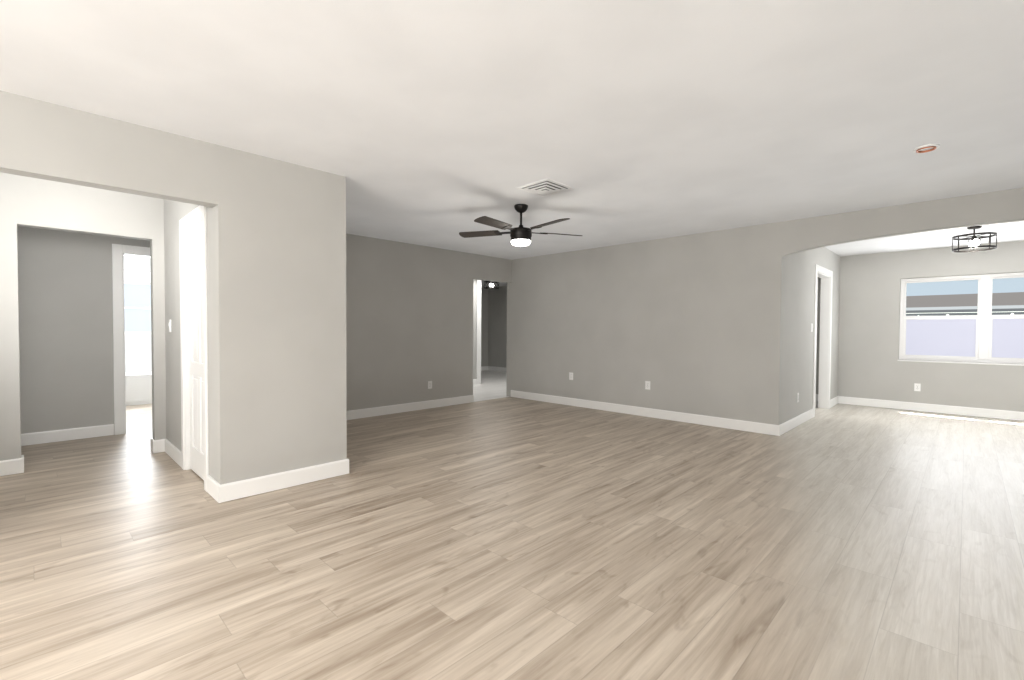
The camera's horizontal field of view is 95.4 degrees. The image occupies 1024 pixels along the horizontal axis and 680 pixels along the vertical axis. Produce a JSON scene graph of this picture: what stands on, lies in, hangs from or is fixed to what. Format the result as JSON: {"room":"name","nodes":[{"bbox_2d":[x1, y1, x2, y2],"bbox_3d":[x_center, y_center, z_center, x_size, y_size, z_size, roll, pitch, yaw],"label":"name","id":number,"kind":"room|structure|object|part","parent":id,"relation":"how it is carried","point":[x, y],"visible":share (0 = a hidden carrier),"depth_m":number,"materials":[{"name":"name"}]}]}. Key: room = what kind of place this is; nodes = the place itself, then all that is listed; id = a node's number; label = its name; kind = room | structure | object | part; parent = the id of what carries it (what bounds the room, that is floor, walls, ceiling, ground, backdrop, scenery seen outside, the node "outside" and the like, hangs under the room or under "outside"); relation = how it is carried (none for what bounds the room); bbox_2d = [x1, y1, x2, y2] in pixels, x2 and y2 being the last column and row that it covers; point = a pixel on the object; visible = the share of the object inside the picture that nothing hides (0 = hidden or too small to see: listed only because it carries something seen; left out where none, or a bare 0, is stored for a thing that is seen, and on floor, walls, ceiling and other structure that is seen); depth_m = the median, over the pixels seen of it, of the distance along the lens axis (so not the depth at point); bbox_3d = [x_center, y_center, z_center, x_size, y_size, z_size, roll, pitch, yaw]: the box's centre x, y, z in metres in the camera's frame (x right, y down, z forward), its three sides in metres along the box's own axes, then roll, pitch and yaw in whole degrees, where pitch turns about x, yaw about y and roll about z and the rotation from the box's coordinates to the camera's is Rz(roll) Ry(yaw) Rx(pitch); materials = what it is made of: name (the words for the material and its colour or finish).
{"room":"empty living room","nodes":[
{"label":"empty living room","id":0,"kind":"room"},
{"bbox_2d":[0,172,165,475],"bbox_3d":[-3.983,-0.127,3.935,0.120,2.440,3.270,2,2,44],"label":"wall","id":1,"kind":"structure","parent":0,"point":[25,201],"depth_m":3.96,"materials":[{"name":"grey paint"}]},
{"bbox_2d":[0,458,23,475],"bbox_3d":[-4.166,1.033,3.682,0.015,0.121,0.425,2,2,44],"label":"baseboard","id":2,"kind":"structure","parent":1,"relation":"attached to","point":[11,466],"depth_m":3.78,"materials":[{"name":"white wood"}]},
{"bbox_2d":[151,438,153,452],"bbox_3d":[-3.467,1.019,4.495,0.120,0.121,0.015,2,2,44],"label":"jamb","id":3,"kind":"object","parent":1,"relation":"attached to","point":[152,439],"visible":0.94,"depth_m":4.49,"materials":[{"name":"white wood"}]},
{"bbox_2d":[153,439,164,452],"bbox_3d":[-3.387,1.020,4.480,0.015,0.121,0.105,2,2,44],"label":"baseboard","id":4,"kind":"structure","parent":1,"relation":"attached to","point":[158,446],"depth_m":4.47,"materials":[{"name":"white wood"}]},
{"bbox_2d":[17,226,149,445],"bbox_3d":[-4.843,-0.152,4.857,0.120,2.440,3.390,2,2,44],"label":"wall","id":5,"kind":"structure","parent":0,"point":[65,292],"depth_m":4.91,"materials":[{"name":"grey paint"}]},
{"bbox_2d":[21,424,113,445],"bbox_3d":[-5.214,1.011,4.412,0.015,0.121,2.205,2,2,44],"label":"baseboard","id":6,"kind":"structure","parent":5,"relation":"attached to","point":[34,438],"depth_m":4.92,"materials":[{"name":"white wood"}]},
{"bbox_2d":[112,244,149,434],"bbox_3d":[-4.150,-0.009,5.561,0.137,2.130,0.940,2,2,44],"label":"door frame","id":7,"kind":"structure","parent":5,"relation":"attached to","point":[118,250],"depth_m":5.22,"materials":[{"name":"white wood"}]},
{"bbox_2d":[124,255,150,282],"bbox_3d":[-6.412,-0.224,7.758,0.120,2.440,1.550,2,2,44],"label":"wall","id":8,"kind":"structure","parent":0,"point":[136,263],"depth_m":7.79,"materials":[{"name":"white paint"}]},
{"bbox_2d":[124,281,150,332],"bbox_3d":[-6.351,-0.540,7.826,0.060,0.870,0.900,2,2,44],"label":"window","id":9,"kind":"structure","parent":8,"relation":"in","point":[137,297],"depth_m":7.86,"materials":[{"name":"white glass"}]},
{"bbox_2d":[125,334,151,371],"bbox_3d":[-6.368,0.217,7.723,0.010,0.620,1.550,2,2,44],"label":"window","id":10,"kind":"structure","parent":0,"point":[138,357],"depth_m":7.81,"materials":[{"name":"white glass"}]},
{"bbox_2d":[0,91,346,484],"bbox_3d":[-3.077,-0.084,2.157,0.120,2.440,4.790,2,2,44],"label":"wall","id":11,"kind":"structure","parent":0,"point":[280,306],"depth_m":3.33,"materials":[{"name":"grey paint"}]},
{"bbox_2d":[218,459,348,502],"bbox_3d":[-1.680,1.050,3.523,0.015,0.121,0.940,2,2,44],"label":"baseboard block","id":12,"kind":"object","parent":11,"relation":"attached to","point":[253,486],"visible":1,"depth_m":3.47,"materials":[{"name":"white wood"}]},
{"bbox_2d":[164,199,215,479],"bbox_3d":[-2.674,-0.120,3.922,1.770,2.440,0.120,2,2,44],"label":"wall","id":13,"kind":"structure","parent":0,"point":[175,212],"depth_m":4.12,"materials":[{"name":"grey paint"}]},
{"bbox_2d":[165,439,181,467],"bbox_3d":[-3.091,1.026,4.254,0.755,0.121,0.015,2,2,44],"label":"baseboard block","id":14,"kind":"object","parent":13,"relation":"attached to","point":[173,452],"visible":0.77,"depth_m":4.22,"materials":[{"name":"white wood"}]},
{"bbox_2d":[179,205,208,491],"bbox_3d":[-2.477,0.050,3.722,0.820,2.110,0.137,2,2,44],"label":"door","id":15,"kind":"structure","parent":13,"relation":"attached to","point":[186,228],"depth_m":3.80,"materials":[{"name":"white wood"}]},
{"bbox_3d":[-2.482,0.088,3.717,0.648,2.010,0.035,2,2,44],"label":"closet door","id":16,"kind":"part","parent":15,"relation":"part of","materials":[{"name":"white wood"}]},
{"bbox_2d":[207,475,219,501],"bbox_3d":[-2.118,1.052,3.304,0.305,0.121,0.015,2,2,44],"label":"baseboard block","id":17,"kind":"object","parent":13,"relation":"attached to","point":[212,487],"visible":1,"depth_m":3.29,"materials":[{"name":"white wood"}]},
{"bbox_2d":[346,234,511,419],"bbox_3d":[-1.539,-0.178,6.810,0.120,2.440,4.260,2,2,44],"label":"wall","id":18,"kind":"structure","parent":0,"point":[409,321],"depth_m":6.76,"materials":[{"name":"grey paint"}]},
{"bbox_2d":[347,395,473,419],"bbox_3d":[-1.769,0.983,6.510,0.015,0.121,3.240,2,2,44],"label":"baseboard","id":19,"kind":"structure","parent":18,"relation":"attached to","point":[382,410],"depth_m":6.75,"materials":[{"name":"white wood"}]},
{"bbox_2d":[428,381,431,388],"bbox_3d":[-1.239,0.679,7.049,0.009,0.116,0.072,2,2,44],"label":"electrical outlet","id":20,"kind":"object","parent":18,"relation":"attached to","point":[429,384],"visible":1,"depth_m":7.04,"materials":[{"name":"white plastic"}]},
{"bbox_2d":[473,279,476,378],"bbox_3d":[-1.557,-0.235,9.426,0.120,2.440,2.120,2,2,44],"label":"wall","id":21,"kind":"structure","parent":0,"point":[474,320],"depth_m":10.11,"materials":[{"name":"grey paint"}]},
{"bbox_2d":[476,280,480,383],"bbox_3d":[-0.774,-0.249,10.227,0.160,2.440,0.120,2,2,44],"label":"trim","id":22,"kind":"structure","parent":21,"relation":"attached to","point":[478,350],"depth_m":10.16,"materials":[{"name":"white wood"}]},
{"bbox_2d":[481,287,487,365],"bbox_3d":[-2.374,-0.299,12.110,0.120,2.440,5.060,2,2,44],"label":"wall","id":23,"kind":"structure","parent":0,"point":[484,327],"depth_m":13.63,"materials":[{"name":"grey paint"}]},
{"bbox_2d":[481,366,487,370],"bbox_3d":[-2.360,0.858,12.059,0.015,0.121,4.740,2,2,44],"label":"baseboard","id":24,"kind":"structure","parent":23,"relation":"attached to","point":[483,368],"depth_m":13.64,"materials":[{"name":"white wood"}]},
{"bbox_2d":[0,397,1023,679],"bbox_3d":[-0.189,1.149,4.564,14.200,0.100,12.840,2,2,44],"label":"floor","id":25,"kind":"structure","parent":0,"point":[510,539],"depth_m":2.48,"materials":[{"name":"brown wood"}]},
{"bbox_2d":[125,371,151,405],"bbox_3d":[-6.100,0.769,7.470,0.744,0.470,1.526,2,2,44],"label":"bathtub","id":26,"kind":"object","parent":25,"relation":"on","point":[138,387],"visible":0.1,"depth_m":7.26,"materials":[{"name":"white plastic"}]},
{"bbox_2d":[0,0,1023,286],"bbox_3d":[-0.175,-1.390,4.508,14.200,0.100,12.840,2,2,44],"label":"ceiling","id":27,"kind":"structure","parent":0,"point":[442,124],"depth_m":2.50,"materials":[{"name":"white paint"}]},
{"bbox_2d":[484,281,498,288],"bbox_3d":[-0.481,-1.349,10.999,0.348,0.271,0.348,2,2,44],"label":"ceiling light","id":28,"kind":"object","parent":27,"relation":"hanging from","point":[491,284],"visible":0.83,"depth_m":10.95,"materials":[{"name":"black"}]},
{"bbox_2d":[459,204,582,245],"bbox_3d":[0.087,-1.143,4.622,1.267,0.398,1.262,2,2,44],"label":"ceiling fan","id":29,"kind":"object","parent":27,"relation":"hanging from","point":[520,235],"visible":1,"depth_m":4.58,"materials":[{"name":"black metal"}]},
{"bbox_2d":[516,179,573,196],"bbox_3d":[0.289,-1.313,4.070,0.360,0.030,0.360,2,2,44],"label":"ceiling vent","id":30,"kind":"object","parent":27,"relation":"in","point":[544,187],"visible":0.98,"depth_m":4.04,"materials":[{"name":"white metal"}]},
{"bbox_2d":[913,144,939,152],"bbox_3d":[2.790,-1.287,3.139,0.136,0.016,0.150,2,2,44],"label":"smoke detector","id":31,"kind":"object","parent":27,"relation":"attached to","point":[926,148],"visible":1,"depth_m":3.13,"materials":[{"name":"white plastic"}]},
{"bbox_2d":[952,226,996,252],"bbox_3d":[5.448,-1.197,5.493,0.378,0.271,0.378,2,2,44],"label":"ceiling light","id":32,"kind":"object","parent":27,"relation":"hanging from","point":[974,242],"visible":1,"depth_m":5.46,"materials":[{"name":"black metal"}]},
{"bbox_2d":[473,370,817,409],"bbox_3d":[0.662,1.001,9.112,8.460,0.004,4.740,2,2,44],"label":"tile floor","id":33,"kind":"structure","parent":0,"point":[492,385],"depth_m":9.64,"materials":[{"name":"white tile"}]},
{"bbox_2d":[488,241,1023,420],"bbox_3d":[3.553,-0.215,9.722,12.100,2.440,0.200,2,2,44],"label":"wall","id":34,"kind":"structure","parent":0,"point":[870,366],"depth_m":7.25,"materials":[{"name":"grey paint"}]},
{"bbox_2d":[488,366,817,400],"bbox_3d":[2.312,0.910,10.801,8.460,0.121,0.015,2,2,44],"label":"baseboard","id":35,"kind":"structure","parent":34,"relation":"attached to","point":[502,369],"depth_m":13.40,"materials":[{"name":"white wood"}]},
{"bbox_2d":[914,383,920,390],"bbox_3d":[6.144,0.717,7.061,0.072,0.116,0.009,2,2,44],"label":"outlet","id":36,"kind":"object","parent":34,"relation":"attached to","point":[917,386],"visible":1,"depth_m":7.06,"materials":[{"name":"white plastic"}]},
{"bbox_2d":[838,396,1023,420],"bbox_3d":[6.541,1.023,6.675,3.120,0.121,0.015,2,2,44],"label":"baseboard","id":37,"kind":"structure","parent":34,"relation":"attached to","point":[982,412],"depth_m":6.91,"materials":[{"name":"white wood"}]},
{"bbox_2d":[898,272,1023,365],"bbox_3d":[6.695,-0.294,6.603,1.870,1.272,0.152,2,2,44],"label":"dining window","id":38,"kind":"structure","parent":34,"relation":"in","point":[985,335],"depth_m":6.74,"materials":[{"name":"white plastic"}]},
{"bbox_2d":[506,188,1023,432],"bbox_3d":[2.638,-0.134,5.794,7.520,2.440,0.120,2,2,44],"label":"wall","id":39,"kind":"structure","parent":0,"point":[680,323],"depth_m":6.18,"materials":[{"name":"grey paint"}]},
{"bbox_2d":[569,372,572,379],"bbox_3d":[0.936,0.573,7.377,0.072,0.116,0.009,2,2,44],"label":"electrical outlet","id":40,"kind":"object","parent":39,"relation":"attached to","point":[570,376],"visible":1,"depth_m":7.38,"materials":[{"name":"white plastic"}]},
{"bbox_2d":[511,390,779,435],"bbox_3d":[1.517,0.994,6.813,4.295,0.121,0.015,2,2,44],"label":"baseboard","id":41,"kind":"structure","parent":39,"relation":"attached to","point":[756,427],"depth_m":6.32,"materials":[{"name":"white wood"}]},
{"bbox_2d":[645,381,649,389],"bbox_3d":[1.881,0.628,6.456,0.072,0.116,0.009,2,2,44],"label":"electrical outlet","id":42,"kind":"object","parent":39,"relation":"attached to","point":[647,384],"visible":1,"depth_m":6.45,"materials":[{"name":"white plastic"}]},
{"bbox_2d":[767,222,840,424],"bbox_3d":[4.202,-0.142,6.566,0.120,2.440,3.410,2,2,44],"label":"wall","id":43,"kind":"structure","parent":0,"point":[791,320],"depth_m":5.72,"materials":[{"name":"grey paint"}]},
{"bbox_2d":[780,409,812,435],"bbox_3d":[3.618,1.025,5.902,0.015,0.121,1.615,2,2,44],"label":"baseboard","id":44,"kind":"structure","parent":43,"relation":"attached to","point":[790,424],"depth_m":5.80,"materials":[{"name":"white wood"}]},
{"bbox_2d":[812,264,832,416],"bbox_3d":[4.575,0.008,6.854,0.016,2.130,1.100,2,2,44],"label":"door frame","id":45,"kind":"structure","parent":43,"relation":"attached to","point":[822,270],"depth_m":6.53,"materials":[{"name":"white wood"}]},
{"bbox_2d":[818,272,829,408],"bbox_3d":[4.526,0.052,6.903,0.122,2.040,0.920,2,2,44],"label":"door","id":46,"kind":"structure","parent":43,"relation":"in","point":[824,342],"depth_m":7.22,"materials":[{"name":"white wood"}]},
{"bbox_2d":[815,282,817,406],"bbox_3d":[4.413,0.040,7.556,0.890,2.010,0.159,1,2,38],"label":"door","id":47,"kind":"structure","parent":46,"relation":"attached to","point":[816,343],"depth_m":7.27,"materials":[{"name":"white"}]},
{"bbox_2d":[830,396,838,407],"bbox_3d":[5.196,0.998,7.519,0.015,0.121,0.685,2,2,44],"label":"baseboard","id":48,"kind":"structure","parent":43,"relation":"attached to","point":[834,401],"depth_m":7.51,"materials":[{"name":"white wood"}]},
{"label":"outside","id":49,"kind":"structure","parent":0,"visible":0},
{"bbox_3d":[12.371,0.993,15.570,28.000,0.100,20.460,2,2,44],"label":"ground","id":50,"kind":"structure","parent":49,"visible":0},
{"bbox_2d":[906,308,1023,315],"bbox_3d":[10.466,0.117,12.161,22.000,1.780,0.280,2,2,44],"label":"fence","id":51,"kind":"object","parent":50,"relation":"on","point":[1012,311],"depth_m":11.52,"materials":[{"name":"grey"}]},
{"bbox_3d":[-5.911,-0.185,6.103,3.150,2.440,0.120,2,2,44],"label":"wall","id":52,"kind":"structure","parent":0,"visible":0},
{"bbox_2d":[124,269,150,272],"bbox_3d":[-5.842,-1.069,7.188,0.024,0.024,1.550,2,2,44],"label":"rail","id":53,"kind":"object","parent":52,"relation":"attached to","point":[137,271],"visible":0.32,"depth_m":7.22,"materials":[{"name":"white"}]},
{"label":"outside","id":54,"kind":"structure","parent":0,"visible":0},
{"bbox_2d":[906,292,1023,307],"bbox_3d":[11.844,-1.121,13.540,22.000,0.570,4.050,2,2,44],"label":"roof","id":55,"kind":"structure","parent":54,"point":[1017,297],"depth_m":12.77,"materials":[{"name":"grey"}]},
{"bbox_2d":[906,305,1023,309],"bbox_3d":[10.533,-0.808,12.205,22.000,0.070,0.400,2,2,44],"label":"fascia","id":56,"kind":"object","parent":55,"relation":"attached to","point":[964,307],"depth_m":11.46,"materials":[{"name":"grey"}]}
]}

